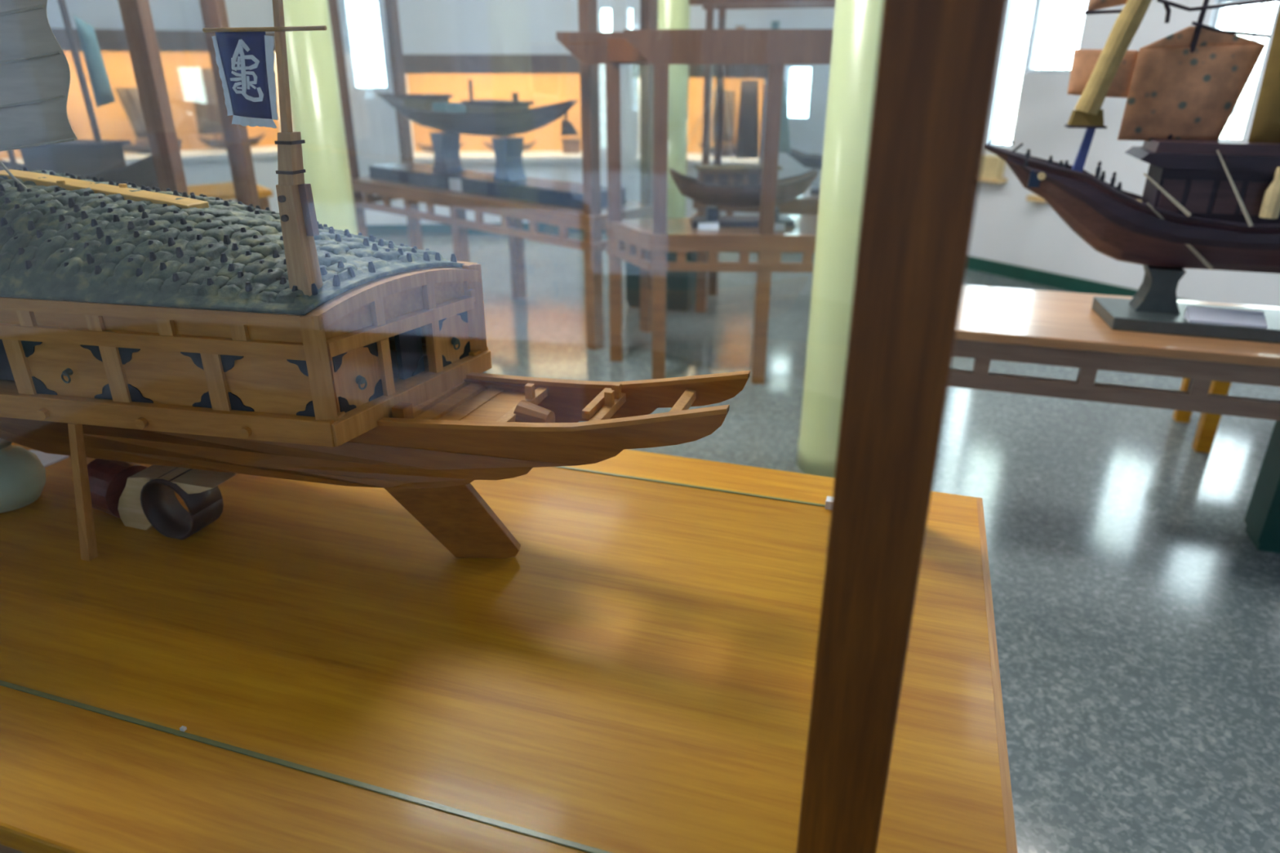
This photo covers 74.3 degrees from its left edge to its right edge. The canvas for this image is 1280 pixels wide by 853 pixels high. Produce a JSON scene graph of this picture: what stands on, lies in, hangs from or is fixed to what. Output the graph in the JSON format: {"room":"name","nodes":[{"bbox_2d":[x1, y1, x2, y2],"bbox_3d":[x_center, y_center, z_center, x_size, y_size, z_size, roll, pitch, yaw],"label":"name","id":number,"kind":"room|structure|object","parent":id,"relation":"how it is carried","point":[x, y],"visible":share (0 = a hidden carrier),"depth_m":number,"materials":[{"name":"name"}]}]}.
{"room":"museum","nodes":[
{"label":"museum","id":0,"kind":"room"},
{"bbox_2d":[0,0,293,213],"bbox_3d":[-4.254,-3.170,6.711,2.787,3.500,0.550,-15,28,-31],"label":"wall","id":1,"kind":"structure","parent":0,"point":[167,15],"depth_m":6.95,"materials":[{"name":"paint"}]},
{"bbox_2d":[0,51,279,159],"bbox_3d":[-4.382,-2.757,7.142,2.450,0.840,0.018,-15,28,-31],"label":"display case","id":2,"kind":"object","parent":1,"relation":"attached to","point":[113,122],"depth_m":7.20,"materials":[{"name":"orange paint"}]},
{"bbox_2d":[115,87,178,154],"bbox_3d":[-4.180,-2.560,7.089,0.504,0.528,0.116,-15,28,-31],"label":"boat","id":3,"kind":"object","parent":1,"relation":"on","point":[129,98],"visible":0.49,"depth_m":7.06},
{"bbox_2d":[51,28,275,52],"bbox_3d":[-4.069,-2.991,6.543,2.530,0.155,0.030,-15,28,-31],"label":"trim","id":4,"kind":"structure","parent":1,"relation":"attached to","point":[108,40],"depth_m":6.68,"materials":[{"name":"grey paint"}]},
{"bbox_2d":[124,151,277,164],"bbox_3d":[-4.064,-2.166,6.891,2.510,0.045,0.050,-15,28,-31],"label":"trim","id":5,"kind":"structure","parent":1,"relation":"attached to","point":[265,153],"depth_m":7.14,"materials":[{"name":"white paint"}]},
{"bbox_2d":[189,67,265,149],"bbox_3d":[-3.619,-2.780,7.413,0.554,0.674,0.126,-15,28,-31],"label":"boat","id":6,"kind":"object","parent":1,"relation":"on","point":[208,117],"visible":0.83,"depth_m":7.33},
{"bbox_2d":[337,0,611,224],"bbox_3d":[-1.581,-3.543,7.576,2.787,3.500,0.550,-2,23,-4],"label":"wall","id":7,"kind":"structure","parent":0,"point":[427,27],"depth_m":7.39,"materials":[{"name":"paint"}]},
{"bbox_2d":[342,0,389,89],"bbox_3d":[-2.382,-3.649,7.228,0.320,1.430,0.060,-2,23,-4],"label":"window","id":8,"kind":"structure","parent":7,"relation":"in","point":[346,15],"depth_m":7.36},
{"bbox_2d":[416,142,464,152],"bbox_3d":[-1.883,-2.636,7.991,0.454,0.111,0.104,-2,23,-4],"label":"boat","id":9,"kind":"object","parent":7,"relation":"on","point":[425,148],"visible":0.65,"depth_m":7.96,"materials":[{"name":"brown wood"}]},
{"bbox_2d":[389,54,579,73],"bbox_3d":[-1.289,-3.191,7.435,1.780,0.155,0.030,-2,23,-4],"label":"trim","id":10,"kind":"structure","parent":7,"relation":"attached to","point":[413,64],"depth_m":7.42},
{"bbox_2d":[366,222,605,235],"bbox_3d":[-1.559,-1.871,7.992,2.787,0.100,0.012,-2,23,-4],"label":"baseboard","id":11,"kind":"structure","parent":7,"relation":"attached to","point":[426,228],"depth_m":7.96,"materials":[{"name":"grey"}]},
{"bbox_2d":[407,73,582,151],"bbox_3d":[-1.332,-3.036,8.104,1.700,0.750,0.018,-2,23,-4],"label":"display case","id":12,"kind":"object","parent":7,"relation":"attached to","point":[543,89],"depth_m":8.05,"materials":[{"name":"orange paint"}]},
{"bbox_2d":[413,155,582,163],"bbox_3d":[-1.288,-2.448,7.745,1.760,0.045,0.050,-2,23,-4],"label":"trim","id":13,"kind":"structure","parent":7,"relation":"attached to","point":[550,158],"depth_m":7.73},
{"bbox_2d":[483,140,536,151],"bbox_3d":[-1.235,-2.661,8.034,0.504,0.123,0.116,-2,23,-4],"label":"boat","id":14,"kind":"object","parent":7,"relation":"on","point":[526,146],"visible":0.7,"depth_m":8.01,"materials":[{"name":"brown wood"}]},
{"bbox_2d":[561,138,580,153],"bbox_3d":[-0.655,-2.674,8.056,0.180,0.125,0.110,-2,23,-4],"label":"wooden box","id":15,"kind":"object","parent":7,"relation":"on","point":[569,145],"visible":1,"depth_m":8.01,"materials":[{"name":"brown wood"}]},
{"bbox_2d":[600,6,611,31],"bbox_3d":[-0.278,-3.561,7.442,0.140,0.240,0.060,-2,23,-4],"label":"window","id":16,"kind":"structure","parent":7,"relation":"in","point":[602,7],"depth_m":7.39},
{"bbox_2d":[610,0,629,199],"bbox_3d":[-0.171,-3.474,7.418,0.140,3.500,0.110,4,24,10],"label":"trim","id":17,"kind":"structure","parent":7,"relation":"attached to","point":[620,8],"depth_m":7.56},
{"bbox_2d":[627,0,834,217],"bbox_3d":[1.205,-3.336,7.097,2.787,3.500,0.550,11,26,23],"label":"wall","id":18,"kind":"structure","parent":0,"point":[806,135],"depth_m":7.06,"materials":[{"name":"paint"}]},
{"bbox_2d":[633,156,762,164],"bbox_3d":[0.503,-2.353,7.526,1.230,0.045,0.050,11,26,23],"label":"trim","id":19,"kind":"structure","parent":18,"relation":"attached to","point":[636,159],"depth_m":7.48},
{"bbox_2d":[632,64,767,78],"bbox_3d":[0.507,-3.068,7.227,1.250,0.155,0.030,11,26,23],"label":"trim","id":20,"kind":"structure","parent":18,"relation":"attached to","point":[731,71],"depth_m":7.10,"materials":[{"name":"grey paint"}]},
{"bbox_2d":[698,90,736,156],"bbox_3d":[0.774,-2.731,7.638,0.504,0.567,0.116,11,26,23],"label":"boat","id":21,"kind":"object","parent":18,"relation":"on","point":[730,95],"visible":0.58,"depth_m":7.64,"materials":[{"name":"brown wood"}]},
{"bbox_2d":[687,77,764,155],"bbox_3d":[0.747,-2.906,7.841,1.170,0.720,0.018,11,26,23],"label":"display case","id":22,"kind":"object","parent":18,"relation":"attached to","point":[695,85],"depth_m":7.86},
{"bbox_2d":[734,24,746,29],"bbox_3d":[0.829,-3.254,6.983,0.090,0.120,0.021,11,26,23],"label":"picture","id":23,"kind":"object","parent":18,"relation":"attached to","point":[736,26],"visible":0.36,"depth_m":6.96},
{"bbox_2d":[736,26,744,29],"bbox_3d":[0.825,-3.251,6.975,0.070,0.100,0.002,11,26,23],"label":"print","id":24,"kind":"object","parent":23,"relation":"attached to","point":[737,27],"depth_m":6.96},
{"bbox_2d":[770,19,781,28],"bbox_3d":[1.099,-3.240,6.848,0.080,0.100,0.021,11,26,23],"label":"picture","id":25,"kind":"object","parent":18,"relation":"attached to","point":[774,24],"visible":0.64,"depth_m":6.83},
{"bbox_2d":[771,21,779,28],"bbox_3d":[1.095,-3.236,6.840,0.060,0.080,0.002,11,26,23],"label":"print","id":26,"kind":"object","parent":25,"relation":"attached to","point":[775,24],"depth_m":6.83},
{"bbox_2d":[786,66,812,119],"bbox_3d":[1.324,-2.774,7.018,0.210,0.410,0.060,11,26,23],"label":"window","id":27,"kind":"structure","parent":18,"relation":"in","point":[788,73],"depth_m":7.02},
{"bbox_2d":[367,232,1279,852],"bbox_3d":[-1.161,0.273,3.277,11.190,0.100,11.190,7,24,16],"label":"floor","id":28,"kind":"structure","parent":0,"point":[1136,611],"depth_m":2.85,"materials":[{"name":"stone"}]},
{"bbox_2d":[118,0,261,208],"bbox_3d":[-2.379,-0.939,3.387,1.560,2.040,0.610,2,23,5],"label":"wooden posts","id":29,"kind":"object","parent":28,"relation":"on","point":[136,15],"visible":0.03,"depth_m":3.01,"materials":[{"name":"brown wood"}]},
{"bbox_3d":[-2.280,-0.775,3.442,0.800,0.195,0.200,2,23,5],"label":"stand","id":30,"kind":"object","parent":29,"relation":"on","visible":0},
{"bbox_2d":[0,0,182,189],"bbox_3d":[-2.240,-1.298,3.213,0.927,0.963,0.192,2,23,5],"label":"boat","id":31,"kind":"object","parent":30,"relation":"on","point":[98,157],"visible":0.46,"depth_m":3.24,"materials":[{"name":"grey wood"}]},
{"bbox_2d":[186,182,273,209],"bbox_3d":[-2.990,-1.106,5.400,1.196,0.750,0.598,-16,28,-33],"label":"display table","id":32,"kind":"object","parent":28,"relation":"on","point":[225,191],"visible":0.1,"depth_m":5.37,"materials":[{"name":"brown wood"}]},
{"bbox_2d":[282,0,358,235],"bbox_3d":[-1.800,-2.216,4.502,0.278,3.500,0.278,7,24,16],"label":"round column","id":33,"kind":"structure","parent":28,"relation":"on","point":[316,107],"depth_m":4.61,"materials":[{"name":"paint"}]},
{"bbox_2d":[327,0,657,350],"bbox_3d":[-0.987,-1.766,5.289,2.570,2.050,0.560,19,30,37],"label":"display case","id":34,"kind":"object","parent":28,"relation":"on","point":[592,220],"visible":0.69,"depth_m":4.95,"materials":[{"name":"brown wood"}]},
{"bbox_2d":[448,177,462,191],"bbox_3d":[-1.160,-1.519,5.304,0.120,0.076,0.004,19,30,37],"label":"label card","id":35,"kind":"object","parent":34,"relation":"on","point":[455,184],"visible":1,"depth_m":5.30,"materials":[{"name":"paper"}]},
{"bbox_2d":[368,131,625,209],"bbox_3d":[-0.990,-1.665,5.336,2.140,0.328,0.320,19,30,37],"label":"stand","id":36,"kind":"object","parent":34,"relation":"on","point":[509,180],"visible":0.91,"depth_m":5.17,"materials":[{"name":"grey wood"}]},
{"bbox_2d":[377,79,578,136],"bbox_3d":[-1.063,-1.988,5.266,1.893,0.323,0.318,19,30,37],"label":"boat","id":37,"kind":"object","parent":36,"relation":"on","point":[491,117],"visible":1,"depth_m":5.09,"materials":[{"name":"brown wood"}]},
{"bbox_2d":[0,0,1017,852],"bbox_3d":[-0.780,-0.052,1.369,2.627,2.010,1.116,7,24,16],"label":"display case","id":38,"kind":"object","parent":28,"relation":"on","point":[673,654],"visible":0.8,"depth_m":1.04,"materials":[{"name":"brown wood"}]},
{"bbox_2d":[0,438,45,513],"bbox_3d":[-1.166,0.088,1.539,0.136,0.118,0.136,7,24,16],"label":"jar","id":39,"kind":"object","parent":38,"relation":"on","point":[22,473],"visible":0.97,"depth_m":1.52,"materials":[{"name":"ceramic"}]},
{"bbox_2d":[29,449,68,467],"bbox_3d":[-1.240,0.067,1.733,0.106,0.003,0.062,7,24,16],"label":"label card","id":40,"kind":"object","parent":38,"relation":"on","point":[46,460],"visible":0.36,"depth_m":1.74,"materials":[{"name":"paper"}]},
{"bbox_2d":[87,458,236,540],"bbox_3d":[-0.834,0.124,1.468,0.308,0.115,0.101,11,26,24],"label":"jar","id":41,"kind":"object","parent":38,"relation":"on","point":[143,497],"visible":0.94,"depth_m":1.46,"materials":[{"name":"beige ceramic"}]},
{"bbox_2d":[0,0,750,561],"bbox_3d":[-0.720,-0.359,1.324,1.800,1.110,0.569,7,24,16],"label":"ship","id":42,"kind":"object","parent":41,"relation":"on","point":[143,324],"visible":1,"depth_m":1.25,"materials":[{"name":"brown wood"}]},
{"bbox_2d":[0,338,14,381],"bbox_3d":[-1.000,-0.114,1.321,0.136,0.086,0.008,5,24,11],"label":"shutter","id":43,"kind":"object","parent":42,"relation":"hanging from","point":[6,373],"depth_m":1.32,"materials":[{"name":"brown wood"}]},
{"bbox_2d":[625,252,697,311],"bbox_3d":[0.163,-1.048,5.646,0.430,0.450,0.350,7,24,16],"label":"plinth","id":44,"kind":"object","parent":28,"relation":"on","point":[681,286],"visible":0.31,"depth_m":5.52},
{"bbox_2d":[657,0,689,217],"bbox_3d":[0.234,-2.900,6.087,0.258,3.500,0.258,7,24,16],"label":"round column","id":45,"kind":"structure","parent":28,"relation":"on","point":[672,14],"depth_m":6.22,"materials":[{"name":"paint"}]},
{"bbox_2d":[555,28,832,383],"bbox_3d":[0.489,-1.094,4.263,1.782,1.630,0.677,1,23,2],"label":"display case","id":46,"kind":"object","parent":28,"relation":"on","point":[660,235],"visible":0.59,"depth_m":4.00,"materials":[{"name":"brown wood"}]},
{"bbox_2d":[697,222,719,230],"bbox_3d":[0.333,-0.973,4.108,0.100,0.030,0.030,1,23,2],"label":"label card","id":47,"kind":"object","parent":46,"relation":"on","point":[701,226],"visible":1,"depth_m":4.11,"materials":[{"name":"paper"}]},
{"bbox_2d":[689,205,794,227],"bbox_3d":[0.508,-1.054,4.225,0.500,0.087,0.160,-1,23,-2],"label":"stand","id":48,"kind":"object","parent":46,"relation":"on","point":[712,211],"visible":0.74,"depth_m":4.17,"materials":[{"name":"grey"}]},
{"bbox_2d":[669,71,818,206],"bbox_3d":[0.508,-1.380,4.084,0.727,0.623,0.182,-1,23,-2],"label":"boat","id":49,"kind":"object","parent":48,"relation":"on","point":[732,184],"visible":0.8,"depth_m":4.09,"materials":[{"name":"wood"}]},
{"bbox_2d":[718,174,728,184],"bbox_3d":[0.405,-1.195,4.093,0.045,0.050,0.003,-1,23,-2],"label":"window shutter","id":50,"kind":"object","parent":49,"relation":"hanging from","point":[723,179],"depth_m":4.09,"materials":[{"name":"brown wood"}]},
{"bbox_2d":[733,174,742,185],"bbox_3d":[0.477,-1.196,4.095,0.045,0.050,0.003,-1,23,-2],"label":"window shutter","id":51,"kind":"object","parent":49,"relation":"hanging from","point":[738,179],"depth_m":4.09,"materials":[{"name":"brown wood"}]},
{"bbox_2d":[748,174,758,185],"bbox_3d":[0.549,-1.197,4.098,0.045,0.050,0.003,-1,23,-2],"label":"window shutter","id":52,"kind":"object","parent":49,"relation":"hanging from","point":[753,179],"depth_m":4.10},
{"bbox_2d":[773,222,785,231],"bbox_3d":[0.653,-0.969,4.098,0.100,0.030,0.030,1,23,2],"label":"label card","id":53,"kind":"object","parent":46,"relation":"on","point":[778,226],"visible":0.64,"depth_m":4.10,"materials":[{"name":"paper"}]},
{"bbox_2d":[688,0,835,312],"bbox_3d":[1.165,-1.671,5.196,1.700,1.950,0.550,6,24,13],"label":"tall cabinet","id":54,"kind":"object","parent":28,"relation":"on","point":[707,282],"visible":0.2,"depth_m":5.13,"materials":[{"name":"brown wood"}]},
{"bbox_2d":[810,186,819,194],"bbox_3d":[1.367,-1.492,5.206,0.600,0.112,0.160,6,24,13],"label":"stand","id":55,"kind":"object","parent":54,"relation":"on","point":[815,190],"visible":0.12,"depth_m":5.22,"materials":[{"name":"grey"}]},
{"bbox_2d":[786,147,822,169],"bbox_3d":[1.367,-1.879,5.038,1.005,0.743,0.212,6,24,13],"label":"boat","id":56,"kind":"object","parent":55,"relation":"on","point":[813,161],"visible":0.12,"depth_m":5.19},
{"bbox_2d":[796,0,883,477],"bbox_3d":[0.794,-1.448,2.724,0.318,3.500,0.318,7,24,16],"label":"round column","id":57,"kind":"structure","parent":28,"relation":"on","point":[856,23],"depth_m":2.94,"materials":[{"name":"paint"}]},
{"bbox_2d":[947,284,1279,420],"bbox_3d":[1.615,0.006,2.824,1.530,0.750,0.615,7,24,16],"label":"display table","id":58,"kind":"object","parent":28,"relation":"on","point":[1026,326],"visible":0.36,"depth_m":2.52,"materials":[{"name":"brown wood"}]},
{"bbox_2d":[1091,265,1279,343],"bbox_3d":[1.952,-0.360,2.510,1.040,0.171,0.260,7,24,16],"label":"stand","id":59,"kind":"object","parent":58,"relation":"on","point":[1154,308],"visible":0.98,"depth_m":2.57,"materials":[{"name":"grey wood"}]},
{"bbox_2d":[984,0,1279,273],"bbox_3d":[1.732,-0.922,2.364,1.400,0.981,0.307,7,24,16],"label":"ship","id":60,"kind":"object","parent":59,"relation":"on","point":[1207,201],"visible":1,"depth_m":2.42,"materials":[{"name":"wood"}]},
{"bbox_2d":[1157,178,1186,211],"bbox_3d":[1.539,-0.669,2.446,0.055,0.090,0.004,7,24,16],"label":"shutter","id":61,"kind":"object","parent":60,"relation":"hanging from","point":[1176,188],"depth_m":2.44,"materials":[{"name":"brown wood"}]},
{"bbox_2d":[1185,179,1214,213],"bbox_3d":[1.605,-0.660,2.426,0.055,0.090,0.004,7,24,16],"label":"shutter","id":62,"kind":"object","parent":60,"relation":"hanging from","point":[1199,193],"depth_m":2.42,"materials":[{"name":"brown wood"}]},
{"bbox_2d":[1211,181,1242,214],"bbox_3d":[1.672,-0.652,2.406,0.055,0.090,0.004,7,24,16],"label":"shutter","id":63,"kind":"object","parent":60,"relation":"hanging from","point":[1224,201],"depth_m":2.41,"materials":[{"name":"brown wood"}]},
{"bbox_2d":[1239,182,1270,215],"bbox_3d":[1.738,-0.643,2.386,0.055,0.090,0.004,7,24,16],"label":"shutter","id":64,"kind":"object","parent":60,"relation":"hanging from","point":[1251,194],"depth_m":2.39,"materials":[{"name":"brown wood"}]},
{"bbox_2d":[1183,306,1267,328],"bbox_3d":[1.734,-0.325,2.499,0.200,0.035,0.060,7,24,16],"label":"label plate","id":65,"kind":"object","parent":59,"relation":"on","point":[1229,317],"visible":1,"depth_m":2.50,"materials":[{"name":"metal"}]},
{"bbox_2d":[1173,377,1231,453],"bbox_3d":[2.891,-0.107,3.477,1.100,0.440,0.460,7,24,16],"label":"bench","id":66,"kind":"object","parent":28,"relation":"on","point":[1208,424],"visible":0.33,"depth_m":3.51,"materials":[{"name":"yellow wood"}]},
{"bbox_2d":[1244,420,1279,553],"bbox_3d":[2.129,0.136,2.764,0.105,0.560,0.160,7,24,16],"label":"plinth","id":67,"kind":"object","parent":28,"relation":"on","point":[1262,517],"visible":1,"depth_m":2.80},
{"bbox_2d":[968,0,1279,306],"bbox_3d":[3.188,-2.559,5.298,0.140,3.500,2.787,-15,28,-31],"label":"wall","id":68,"kind":"structure","parent":0,"point":[1008,228],"depth_m":5.83,"materials":[{"name":"paint"}]},
{"bbox_2d":[979,154,1007,183],"bbox_3d":[2.555,-1.942,6.340,0.100,0.180,0.410,-15,28,-31],"label":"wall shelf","id":69,"kind":"object","parent":68,"relation":"attached to","point":[993,166],"visible":0.36,"depth_m":6.23,"materials":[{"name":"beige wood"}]},
{"bbox_2d":[987,0,1034,146],"bbox_3d":[2.691,-2.900,5.922,0.060,1.770,0.210,-15,28,-31],"label":"window","id":70,"kind":"structure","parent":68,"relation":"in","point":[1012,4],"depth_m":6.11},
{"bbox_2d":[1026,194,1046,202],"bbox_3d":[2.847,-1.629,6.039,0.070,0.035,0.140,-15,28,-31],"label":"wall bracket","id":71,"kind":"object","parent":68,"relation":"attached to","point":[1033,197],"visible":0.71,"depth_m":6.02,"materials":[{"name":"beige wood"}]},
{"bbox_2d":[1026,0,1088,73],"bbox_3d":[2.860,-3.031,5.595,0.060,1.270,0.380,-15,28,-31],"label":"window","id":72,"kind":"structure","parent":68,"relation":"in","point":[1033,54],"depth_m":5.81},
{"bbox_2d":[965,255,1187,300],"bbox_3d":[3.125,-0.981,5.932,0.012,0.100,2.787,-15,28,-31],"label":"baseboard","id":73,"kind":"structure","parent":68,"relation":"attached to","point":[1062,282],"depth_m":6.14,"materials":[{"name":"green paint"}]},
{"bbox_2d":[1211,0,1279,139],"bbox_3d":[3.502,-2.091,4.981,0.060,0.790,0.340,-15,28,-31],"label":"window","id":74,"kind":"structure","parent":68,"relation":"in","point":[1219,14],"depth_m":4.91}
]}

